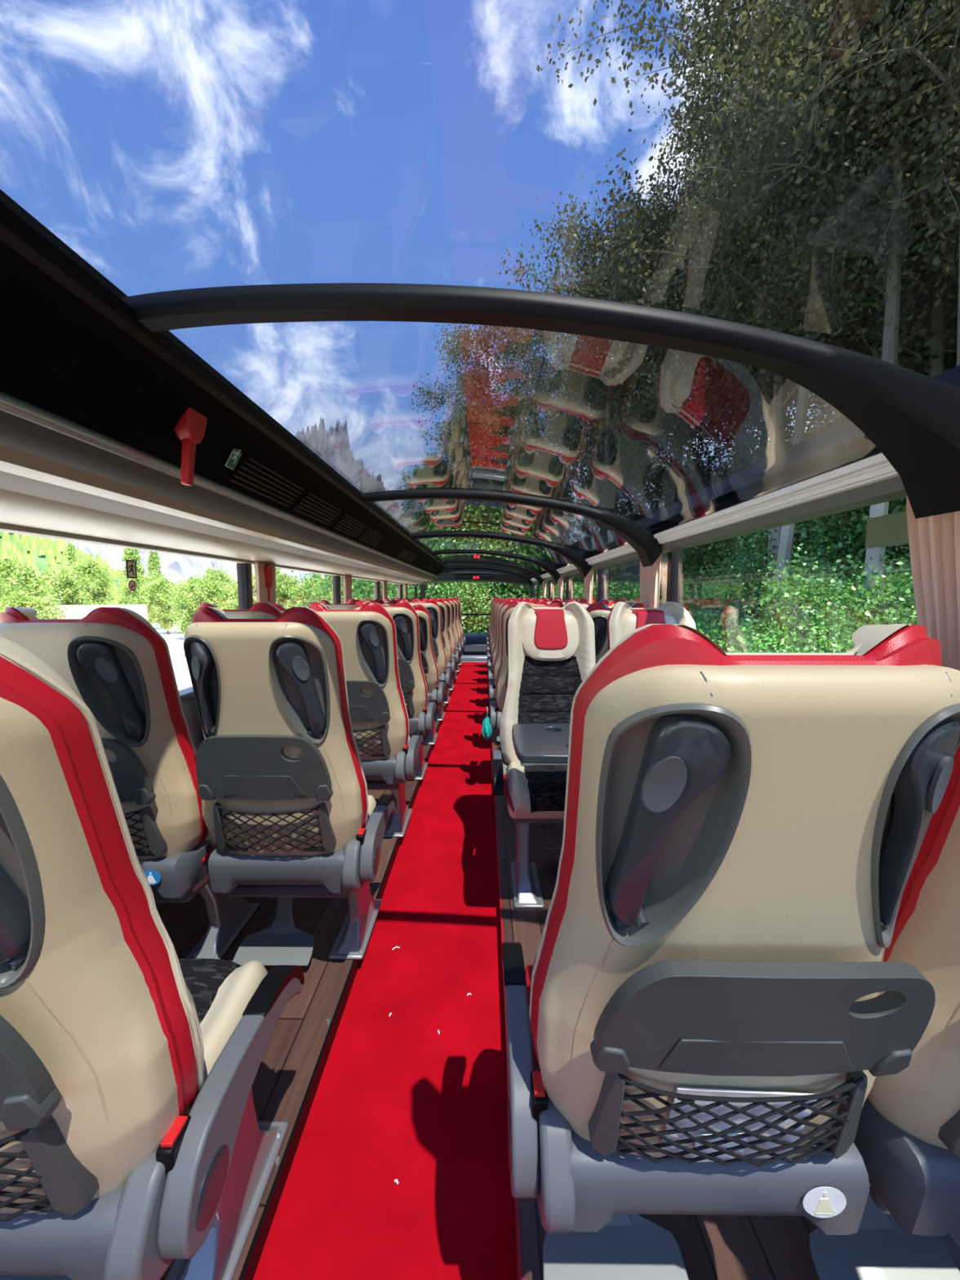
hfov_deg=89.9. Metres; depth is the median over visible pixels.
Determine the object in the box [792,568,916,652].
leafy bush
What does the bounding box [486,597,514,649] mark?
seat
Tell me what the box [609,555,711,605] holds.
leafy bush
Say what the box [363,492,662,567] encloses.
trim
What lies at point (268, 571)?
hammer
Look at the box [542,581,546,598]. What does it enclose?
curtain
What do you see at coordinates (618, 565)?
broadleaf tree
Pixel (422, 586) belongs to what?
trim
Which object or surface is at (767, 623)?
leafy bush
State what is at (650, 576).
curtain
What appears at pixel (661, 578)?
leafy bush
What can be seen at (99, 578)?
broadleaf tree
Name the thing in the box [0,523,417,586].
trim
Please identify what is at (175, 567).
mountain
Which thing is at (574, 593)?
shrub
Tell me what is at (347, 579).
curtain
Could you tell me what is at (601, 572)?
trim
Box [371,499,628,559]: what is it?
window
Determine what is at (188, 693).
trim
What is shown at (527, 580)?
trim
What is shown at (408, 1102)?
carpet
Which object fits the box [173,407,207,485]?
hammer
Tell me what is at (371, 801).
seat cushion
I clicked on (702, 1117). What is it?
magazine
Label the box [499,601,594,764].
backrest cushion
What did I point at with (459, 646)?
seat
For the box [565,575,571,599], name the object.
trim
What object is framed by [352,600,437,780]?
seat
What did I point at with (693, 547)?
shrub
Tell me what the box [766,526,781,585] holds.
broadleaf tree
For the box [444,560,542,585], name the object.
trim
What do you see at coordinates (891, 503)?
shrub
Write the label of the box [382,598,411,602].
seat
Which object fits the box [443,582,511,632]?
shrub
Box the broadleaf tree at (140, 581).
[113,571,159,624]
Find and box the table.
[511,723,569,763]
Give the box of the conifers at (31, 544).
[0,531,129,604]
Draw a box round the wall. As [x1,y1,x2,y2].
[181,697,204,752]
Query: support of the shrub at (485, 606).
on the ground
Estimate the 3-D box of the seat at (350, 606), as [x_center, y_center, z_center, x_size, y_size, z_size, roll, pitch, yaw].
[-1.099,0.283,4.091,0.508,1.254,0.685,0,5,1]
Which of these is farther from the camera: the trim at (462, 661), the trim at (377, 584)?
the trim at (462, 661)
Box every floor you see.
[155,659,461,1279]
[462,660,487,661]
[492,729,891,1279]
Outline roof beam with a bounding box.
[126,289,959,518]
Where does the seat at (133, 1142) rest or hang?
on the floor at (287, 1064)
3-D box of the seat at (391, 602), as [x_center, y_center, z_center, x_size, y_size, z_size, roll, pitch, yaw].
[-1.085,0.145,5.660,0.508,1.241,0.734,0,5,1]
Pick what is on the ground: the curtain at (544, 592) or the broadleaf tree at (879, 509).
the broadleaf tree at (879, 509)
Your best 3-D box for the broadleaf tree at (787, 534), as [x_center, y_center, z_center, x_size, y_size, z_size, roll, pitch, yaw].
[5.772,-5.388,8.920,6.084,12.500,4.976,-2,5,-16]
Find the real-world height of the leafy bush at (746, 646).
2.916 m
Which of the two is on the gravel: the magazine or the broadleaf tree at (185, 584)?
the broadleaf tree at (185, 584)
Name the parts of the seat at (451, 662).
armrest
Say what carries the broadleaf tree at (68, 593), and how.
on the gravel
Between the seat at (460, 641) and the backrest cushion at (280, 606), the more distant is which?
the seat at (460, 641)
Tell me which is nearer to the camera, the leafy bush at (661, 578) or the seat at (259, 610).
the seat at (259, 610)
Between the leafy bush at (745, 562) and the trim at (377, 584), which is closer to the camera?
the trim at (377, 584)
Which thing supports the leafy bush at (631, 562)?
on the ground
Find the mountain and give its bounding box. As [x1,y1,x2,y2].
[42,537,217,585]
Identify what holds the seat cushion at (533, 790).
on the seat at (551, 651)
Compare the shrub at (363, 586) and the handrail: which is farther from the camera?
the shrub at (363, 586)
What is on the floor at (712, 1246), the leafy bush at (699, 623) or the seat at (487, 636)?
the seat at (487, 636)
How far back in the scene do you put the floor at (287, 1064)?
1.59 m
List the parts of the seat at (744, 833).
armrest, seat, tray panel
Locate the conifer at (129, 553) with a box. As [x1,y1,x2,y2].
[114,547,151,613]
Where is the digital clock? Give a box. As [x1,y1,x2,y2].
[455,575,490,579]
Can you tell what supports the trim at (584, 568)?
attached to the trim at (875, 468)
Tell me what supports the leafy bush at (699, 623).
on the ground
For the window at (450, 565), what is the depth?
9.16 m
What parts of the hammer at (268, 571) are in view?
handle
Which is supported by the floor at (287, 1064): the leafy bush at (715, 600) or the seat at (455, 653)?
the seat at (455, 653)
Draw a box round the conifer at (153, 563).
[146,551,164,615]
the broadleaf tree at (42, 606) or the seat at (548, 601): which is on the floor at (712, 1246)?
the seat at (548, 601)
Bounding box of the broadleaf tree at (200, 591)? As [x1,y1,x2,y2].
[166,573,236,649]
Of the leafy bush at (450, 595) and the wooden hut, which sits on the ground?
the leafy bush at (450, 595)
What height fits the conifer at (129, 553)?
8.571 m
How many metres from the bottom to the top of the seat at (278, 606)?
1.238 m
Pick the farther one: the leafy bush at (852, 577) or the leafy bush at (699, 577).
the leafy bush at (699, 577)
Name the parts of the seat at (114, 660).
seat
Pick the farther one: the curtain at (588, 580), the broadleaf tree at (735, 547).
the broadleaf tree at (735, 547)
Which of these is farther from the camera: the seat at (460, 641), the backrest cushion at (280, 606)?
the seat at (460, 641)
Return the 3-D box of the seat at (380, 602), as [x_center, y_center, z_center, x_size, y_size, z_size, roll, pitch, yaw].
[-1.092,0.210,4.888,0.508,1.254,0.685,0,5,1]
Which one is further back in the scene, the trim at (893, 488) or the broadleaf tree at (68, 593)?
the broadleaf tree at (68, 593)
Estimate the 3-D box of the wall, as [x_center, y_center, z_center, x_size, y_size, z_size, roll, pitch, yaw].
[-1.387,0.479,4.827,0.060,0.880,12.900,0,5,1]
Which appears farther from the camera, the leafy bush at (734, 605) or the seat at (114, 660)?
the leafy bush at (734, 605)
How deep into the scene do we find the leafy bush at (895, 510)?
8.50 m
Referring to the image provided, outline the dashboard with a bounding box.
[460,633,488,660]
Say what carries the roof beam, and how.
attached to the trim at (875, 468)
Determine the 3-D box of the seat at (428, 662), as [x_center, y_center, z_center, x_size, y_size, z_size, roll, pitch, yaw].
[-0.580,0.304,4.034,0.544,1.223,0.793,0,5,1]
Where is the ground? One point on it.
(635, 572)
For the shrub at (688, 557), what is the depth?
16.91 m
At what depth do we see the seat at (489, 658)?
5.54 m
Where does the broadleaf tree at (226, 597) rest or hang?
on the gravel
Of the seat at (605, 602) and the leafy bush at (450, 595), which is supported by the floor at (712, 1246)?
the seat at (605, 602)
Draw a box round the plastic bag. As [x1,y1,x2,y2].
[481,706,492,739]
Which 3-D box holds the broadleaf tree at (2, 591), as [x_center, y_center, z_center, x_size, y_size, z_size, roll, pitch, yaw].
[-15.857,-0.436,15.285,2.638,3.643,2.678,0,5,-5]
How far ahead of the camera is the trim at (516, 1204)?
1.03 m
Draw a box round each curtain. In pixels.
[254,560,275,604]
[342,574,351,604]
[382,580,387,599]
[404,583,408,598]
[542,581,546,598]
[557,577,563,599]
[583,569,593,603]
[640,554,662,608]
[906,494,959,671]
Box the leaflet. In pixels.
[692,1133,747,1162]
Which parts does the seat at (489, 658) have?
armrest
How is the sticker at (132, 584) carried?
attached to the window
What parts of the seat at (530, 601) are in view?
armrest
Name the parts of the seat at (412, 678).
seat, armrest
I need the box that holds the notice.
[865,511,909,548]
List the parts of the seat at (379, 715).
tray panel, seat, armrest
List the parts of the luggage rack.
under panel, edge panel, rail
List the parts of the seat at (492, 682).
armrest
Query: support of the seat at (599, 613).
on the floor at (712, 1246)
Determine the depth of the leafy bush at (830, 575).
7.80 m
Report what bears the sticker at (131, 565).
attached to the window
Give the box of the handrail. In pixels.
[461,613,490,615]
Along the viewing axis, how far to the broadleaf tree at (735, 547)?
14.13 m
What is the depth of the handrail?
10.53 m
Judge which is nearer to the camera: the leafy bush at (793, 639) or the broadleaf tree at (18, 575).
the leafy bush at (793, 639)
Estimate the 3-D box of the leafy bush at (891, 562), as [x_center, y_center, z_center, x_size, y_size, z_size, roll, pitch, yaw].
[6.874,-0.353,7.386,2.674,2.572,2.184,1,5,12]
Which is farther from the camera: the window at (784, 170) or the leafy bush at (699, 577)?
the leafy bush at (699, 577)
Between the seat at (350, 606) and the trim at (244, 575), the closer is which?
the trim at (244, 575)
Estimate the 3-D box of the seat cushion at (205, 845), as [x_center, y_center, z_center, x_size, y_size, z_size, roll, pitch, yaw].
[-1.121,0.702,1.727,0.464,0.176,0.380,0,5,1]
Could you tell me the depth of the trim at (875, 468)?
1.53 m
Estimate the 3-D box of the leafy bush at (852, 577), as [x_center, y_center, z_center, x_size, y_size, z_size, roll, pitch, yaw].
[6.759,-0.502,9.281,2.776,2.670,2.268,-5,7,-42]
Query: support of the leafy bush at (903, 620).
on the ground
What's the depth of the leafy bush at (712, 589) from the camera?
10.50 m
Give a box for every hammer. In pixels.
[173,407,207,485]
[263,564,272,601]
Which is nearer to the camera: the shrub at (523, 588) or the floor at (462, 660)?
the floor at (462, 660)
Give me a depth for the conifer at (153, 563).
49.11 m
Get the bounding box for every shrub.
[290,569,482,622]
[410,582,519,633]
[426,582,526,633]
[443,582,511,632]
[470,565,633,633]
[494,569,623,607]
[660,533,768,600]
[662,546,730,576]
[680,511,884,600]
[820,497,911,591]
[893,497,910,577]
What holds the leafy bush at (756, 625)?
on the ground
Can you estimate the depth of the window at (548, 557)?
5.41 m
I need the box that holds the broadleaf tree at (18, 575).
[0,555,68,618]
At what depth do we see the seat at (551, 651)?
2.34 m
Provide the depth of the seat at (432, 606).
4.68 m
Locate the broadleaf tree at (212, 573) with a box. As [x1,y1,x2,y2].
[193,565,236,588]
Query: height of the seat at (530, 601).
1.254 m
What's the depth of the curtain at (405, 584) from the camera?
8.29 m
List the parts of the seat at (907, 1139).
seat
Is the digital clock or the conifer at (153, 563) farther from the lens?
the conifer at (153, 563)
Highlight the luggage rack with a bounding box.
[0,200,447,584]
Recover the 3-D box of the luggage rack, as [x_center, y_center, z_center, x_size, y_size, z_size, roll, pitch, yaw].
[-1.002,-0.741,3.707,0.728,0.385,10.900,0,5,1]
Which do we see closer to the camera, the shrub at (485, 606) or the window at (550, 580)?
the window at (550, 580)
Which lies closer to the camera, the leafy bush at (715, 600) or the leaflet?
the leaflet
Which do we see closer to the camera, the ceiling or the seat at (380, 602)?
the seat at (380, 602)
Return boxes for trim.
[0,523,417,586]
[178,686,195,702]
[236,563,253,609]
[238,659,462,1279]
[332,575,341,604]
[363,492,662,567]
[374,581,380,599]
[398,584,402,599]
[411,533,590,577]
[413,586,417,598]
[420,584,425,598]
[431,551,559,582]
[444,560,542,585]
[449,567,533,587]
[462,661,487,662]
[487,663,523,1279]
[529,583,534,598]
[530,453,899,582]
[533,475,906,583]
[548,579,552,598]
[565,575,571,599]
[596,567,604,603]
[666,549,682,604]
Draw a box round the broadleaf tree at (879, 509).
[861,501,888,603]
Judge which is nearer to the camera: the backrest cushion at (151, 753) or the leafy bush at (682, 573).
the backrest cushion at (151, 753)
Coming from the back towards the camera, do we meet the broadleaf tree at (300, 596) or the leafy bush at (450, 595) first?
the broadleaf tree at (300, 596)
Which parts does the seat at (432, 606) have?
armrest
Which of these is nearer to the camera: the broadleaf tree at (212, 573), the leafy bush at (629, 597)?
the leafy bush at (629, 597)
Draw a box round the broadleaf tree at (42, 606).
[0,589,74,618]
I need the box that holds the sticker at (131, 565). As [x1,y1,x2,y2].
[125,560,137,578]
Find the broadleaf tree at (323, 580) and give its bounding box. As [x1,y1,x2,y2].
[299,573,333,603]
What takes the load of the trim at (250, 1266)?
attached to the floor at (287, 1064)
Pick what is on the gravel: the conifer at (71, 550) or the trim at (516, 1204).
the conifer at (71, 550)
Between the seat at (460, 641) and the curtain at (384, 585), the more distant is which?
the seat at (460, 641)
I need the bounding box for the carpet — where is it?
[253,662,517,1279]
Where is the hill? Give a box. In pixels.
[0,531,131,604]
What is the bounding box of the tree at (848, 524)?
[684,497,911,595]
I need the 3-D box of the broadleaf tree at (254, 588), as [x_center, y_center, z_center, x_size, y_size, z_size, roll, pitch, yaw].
[-11.974,-1.490,25.285,2.839,3.921,2.883,2,6,19]
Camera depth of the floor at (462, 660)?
10.08 m
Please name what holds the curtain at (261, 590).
hanging from the luggage rack
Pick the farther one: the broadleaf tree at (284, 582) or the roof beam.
the broadleaf tree at (284, 582)
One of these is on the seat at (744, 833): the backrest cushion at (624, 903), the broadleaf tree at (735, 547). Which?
the backrest cushion at (624, 903)
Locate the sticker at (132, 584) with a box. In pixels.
[128,580,136,591]
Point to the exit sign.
(234, 456)
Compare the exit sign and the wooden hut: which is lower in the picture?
the wooden hut
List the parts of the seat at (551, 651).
armrest, seat, fabric panel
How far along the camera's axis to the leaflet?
0.64 m
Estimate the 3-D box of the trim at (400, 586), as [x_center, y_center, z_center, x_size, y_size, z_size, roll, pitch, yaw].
[-1.355,-0.667,8.236,0.060,0.775,0.064,0,5,1]
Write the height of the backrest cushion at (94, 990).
0.779 m
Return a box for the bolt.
[274,1155,279,1164]
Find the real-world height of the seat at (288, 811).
1.254 m
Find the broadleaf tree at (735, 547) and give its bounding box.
[733,535,745,582]
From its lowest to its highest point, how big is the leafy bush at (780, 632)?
2.565 m
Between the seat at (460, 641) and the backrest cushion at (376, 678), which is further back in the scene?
the seat at (460, 641)
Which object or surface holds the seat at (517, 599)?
on the floor at (712, 1246)
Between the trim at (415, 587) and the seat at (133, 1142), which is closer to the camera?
the seat at (133, 1142)
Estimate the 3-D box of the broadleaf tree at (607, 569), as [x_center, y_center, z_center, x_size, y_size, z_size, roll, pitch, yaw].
[4.212,-6.073,14.910,7.029,14.360,9.200,3,6,31]
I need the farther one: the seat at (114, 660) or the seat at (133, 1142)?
the seat at (114, 660)
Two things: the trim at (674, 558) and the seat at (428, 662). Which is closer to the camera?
the trim at (674, 558)
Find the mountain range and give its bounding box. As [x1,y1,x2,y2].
[214,560,324,586]
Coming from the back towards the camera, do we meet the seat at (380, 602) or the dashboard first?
the dashboard
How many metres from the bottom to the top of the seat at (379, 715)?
1.254 m
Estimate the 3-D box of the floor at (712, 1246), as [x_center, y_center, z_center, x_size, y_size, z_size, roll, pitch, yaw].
[0.618,0.952,4.074,1.020,0.075,11.350,0,5,1]
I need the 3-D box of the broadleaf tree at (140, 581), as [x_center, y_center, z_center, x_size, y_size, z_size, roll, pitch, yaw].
[-26.244,-3.012,37.567,3.485,4.741,3.432,3,6,29]
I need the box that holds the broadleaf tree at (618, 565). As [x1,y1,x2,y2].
[613,564,620,600]
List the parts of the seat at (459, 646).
armrest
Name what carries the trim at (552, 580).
attached to the wall
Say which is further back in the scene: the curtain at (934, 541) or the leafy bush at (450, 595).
the leafy bush at (450, 595)
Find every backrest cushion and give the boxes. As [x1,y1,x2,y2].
[0,635,204,1085]
[13,607,208,839]
[204,606,368,804]
[207,602,279,611]
[277,603,330,609]
[320,602,404,700]
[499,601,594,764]
[530,624,911,986]
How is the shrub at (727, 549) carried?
on the ground
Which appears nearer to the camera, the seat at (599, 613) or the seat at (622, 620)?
the seat at (622, 620)
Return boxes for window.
[0,0,959,387]
[160,320,881,534]
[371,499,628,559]
[415,537,572,569]
[435,553,547,575]
[446,563,533,578]
[537,580,548,598]
[549,580,551,597]
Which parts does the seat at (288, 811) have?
tray panel, seat, armrest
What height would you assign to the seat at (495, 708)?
1.254 m
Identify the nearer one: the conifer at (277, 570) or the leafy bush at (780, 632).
the leafy bush at (780, 632)
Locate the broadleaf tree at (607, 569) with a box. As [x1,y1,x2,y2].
[592,546,693,603]
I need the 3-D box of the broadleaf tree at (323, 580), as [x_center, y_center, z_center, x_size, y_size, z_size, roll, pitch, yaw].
[-10.421,-2.401,32.225,3.252,4.491,3.302,-1,5,-12]
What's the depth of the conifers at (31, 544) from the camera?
113.79 m
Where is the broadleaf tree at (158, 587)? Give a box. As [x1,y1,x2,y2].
[137,575,182,634]
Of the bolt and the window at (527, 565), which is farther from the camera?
the window at (527, 565)
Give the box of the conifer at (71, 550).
[63,542,79,583]
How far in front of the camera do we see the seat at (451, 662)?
5.49 m
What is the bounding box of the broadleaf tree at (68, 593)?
[29,564,98,604]
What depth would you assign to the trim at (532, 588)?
10.84 m
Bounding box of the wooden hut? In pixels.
[49,604,147,620]
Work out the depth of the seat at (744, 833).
0.55 m
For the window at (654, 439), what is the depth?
1.36 m
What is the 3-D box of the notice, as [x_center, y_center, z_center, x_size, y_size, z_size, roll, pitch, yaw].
[1.113,-0.292,1.238,0.002,0.085,0.300,0,5,1]
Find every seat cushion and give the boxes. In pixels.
[191,833,216,891]
[200,960,267,1084]
[365,735,410,780]
[365,795,376,825]
[506,761,564,818]
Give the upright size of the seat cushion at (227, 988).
0.176 m
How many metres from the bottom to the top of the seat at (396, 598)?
1.254 m
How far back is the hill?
111.91 m
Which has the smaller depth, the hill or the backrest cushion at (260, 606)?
the backrest cushion at (260, 606)
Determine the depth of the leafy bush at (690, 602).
10.17 m
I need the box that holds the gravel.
[151,622,192,690]
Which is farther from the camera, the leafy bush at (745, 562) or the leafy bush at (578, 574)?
the leafy bush at (578, 574)
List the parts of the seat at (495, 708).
armrest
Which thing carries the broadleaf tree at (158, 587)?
on the gravel
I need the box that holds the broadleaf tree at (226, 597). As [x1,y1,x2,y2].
[217,579,238,609]
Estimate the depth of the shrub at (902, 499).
8.72 m
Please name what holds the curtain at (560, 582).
hanging from the trim at (893, 488)
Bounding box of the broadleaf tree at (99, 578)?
[57,555,118,604]
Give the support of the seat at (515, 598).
on the floor at (712, 1246)
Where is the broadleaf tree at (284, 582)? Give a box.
[275,570,312,608]
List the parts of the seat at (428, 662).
seat, armrest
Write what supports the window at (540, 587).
in the wall
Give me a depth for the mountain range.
318.81 m
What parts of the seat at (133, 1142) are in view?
seat, armrest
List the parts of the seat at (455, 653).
armrest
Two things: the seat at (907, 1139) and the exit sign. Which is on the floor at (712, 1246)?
the seat at (907, 1139)
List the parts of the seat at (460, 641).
armrest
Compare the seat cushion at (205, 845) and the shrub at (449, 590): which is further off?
the shrub at (449, 590)
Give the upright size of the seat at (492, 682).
1.254 m
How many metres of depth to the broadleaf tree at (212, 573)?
38.10 m
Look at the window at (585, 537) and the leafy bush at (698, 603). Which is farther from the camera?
the leafy bush at (698, 603)
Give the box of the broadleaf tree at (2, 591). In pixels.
[0,574,31,608]
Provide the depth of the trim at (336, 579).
4.64 m
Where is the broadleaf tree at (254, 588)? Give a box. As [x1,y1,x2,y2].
[226,574,279,609]
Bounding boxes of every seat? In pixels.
[0,607,259,959]
[0,635,304,1279]
[183,606,396,965]
[196,602,281,736]
[271,603,330,613]
[308,602,423,837]
[319,599,359,609]
[346,599,386,604]
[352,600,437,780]
[366,599,397,605]
[381,604,446,744]
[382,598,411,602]
[394,597,416,601]
[400,599,452,720]
[411,598,456,703]
[421,598,459,690]
[429,597,462,679]
[435,597,464,671]
[440,597,466,665]
[486,597,511,639]
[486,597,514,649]
[486,597,517,654]
[487,598,522,657]
[487,598,528,671]
[488,599,536,685]
[488,599,548,742]
[489,600,564,733]
[492,601,595,908]
[501,623,959,1279]
[542,598,571,604]
[550,599,588,604]
[564,599,611,608]
[586,602,644,663]
[606,601,696,650]
[808,744,959,1279]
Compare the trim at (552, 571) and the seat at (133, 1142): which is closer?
the seat at (133, 1142)
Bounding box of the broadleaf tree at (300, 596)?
[284,577,333,608]
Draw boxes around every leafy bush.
[449,595,488,633]
[514,573,594,599]
[563,561,634,604]
[593,577,715,617]
[608,573,758,635]
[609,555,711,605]
[611,577,695,604]
[627,554,774,624]
[658,586,757,647]
[664,577,704,599]
[688,526,857,614]
[689,597,746,650]
[691,606,758,651]
[697,567,831,648]
[698,616,811,653]
[703,537,917,653]
[706,594,915,653]
[715,615,818,652]
[719,608,795,651]
[730,621,860,653]
[759,546,895,622]
[761,592,917,653]
[763,567,900,645]
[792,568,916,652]
[842,545,914,617]
[893,508,911,576]
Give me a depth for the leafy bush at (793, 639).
6.41 m
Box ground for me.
[573,553,909,601]
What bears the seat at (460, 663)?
on the floor at (287, 1064)
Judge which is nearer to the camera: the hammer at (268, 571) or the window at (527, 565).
the hammer at (268, 571)
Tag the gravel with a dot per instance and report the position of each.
(178, 658)
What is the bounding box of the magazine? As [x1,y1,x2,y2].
[658,1087,817,1158]
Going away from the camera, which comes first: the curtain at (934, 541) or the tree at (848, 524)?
the curtain at (934, 541)
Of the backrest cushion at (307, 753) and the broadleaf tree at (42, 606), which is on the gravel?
the broadleaf tree at (42, 606)
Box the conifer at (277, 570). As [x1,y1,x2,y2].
[275,568,281,582]
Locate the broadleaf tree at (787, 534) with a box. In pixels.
[770,523,795,616]
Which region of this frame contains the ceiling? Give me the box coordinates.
[419,567,533,586]
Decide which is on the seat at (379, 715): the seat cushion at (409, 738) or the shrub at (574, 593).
the seat cushion at (409, 738)
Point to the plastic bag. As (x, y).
(486, 730)
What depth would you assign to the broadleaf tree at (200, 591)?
20.36 m
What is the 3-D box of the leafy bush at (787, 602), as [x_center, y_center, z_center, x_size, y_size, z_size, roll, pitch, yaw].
[5.306,0.061,7.382,3.352,3.462,3.510,-4,6,-36]
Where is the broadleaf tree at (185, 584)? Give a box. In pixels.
[162,579,195,635]
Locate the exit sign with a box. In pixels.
[224,448,241,470]
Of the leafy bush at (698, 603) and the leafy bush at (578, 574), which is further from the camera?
the leafy bush at (578, 574)
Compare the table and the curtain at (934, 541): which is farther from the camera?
the table
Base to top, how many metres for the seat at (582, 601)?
1.254 m
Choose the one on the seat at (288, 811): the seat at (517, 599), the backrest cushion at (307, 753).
the backrest cushion at (307, 753)

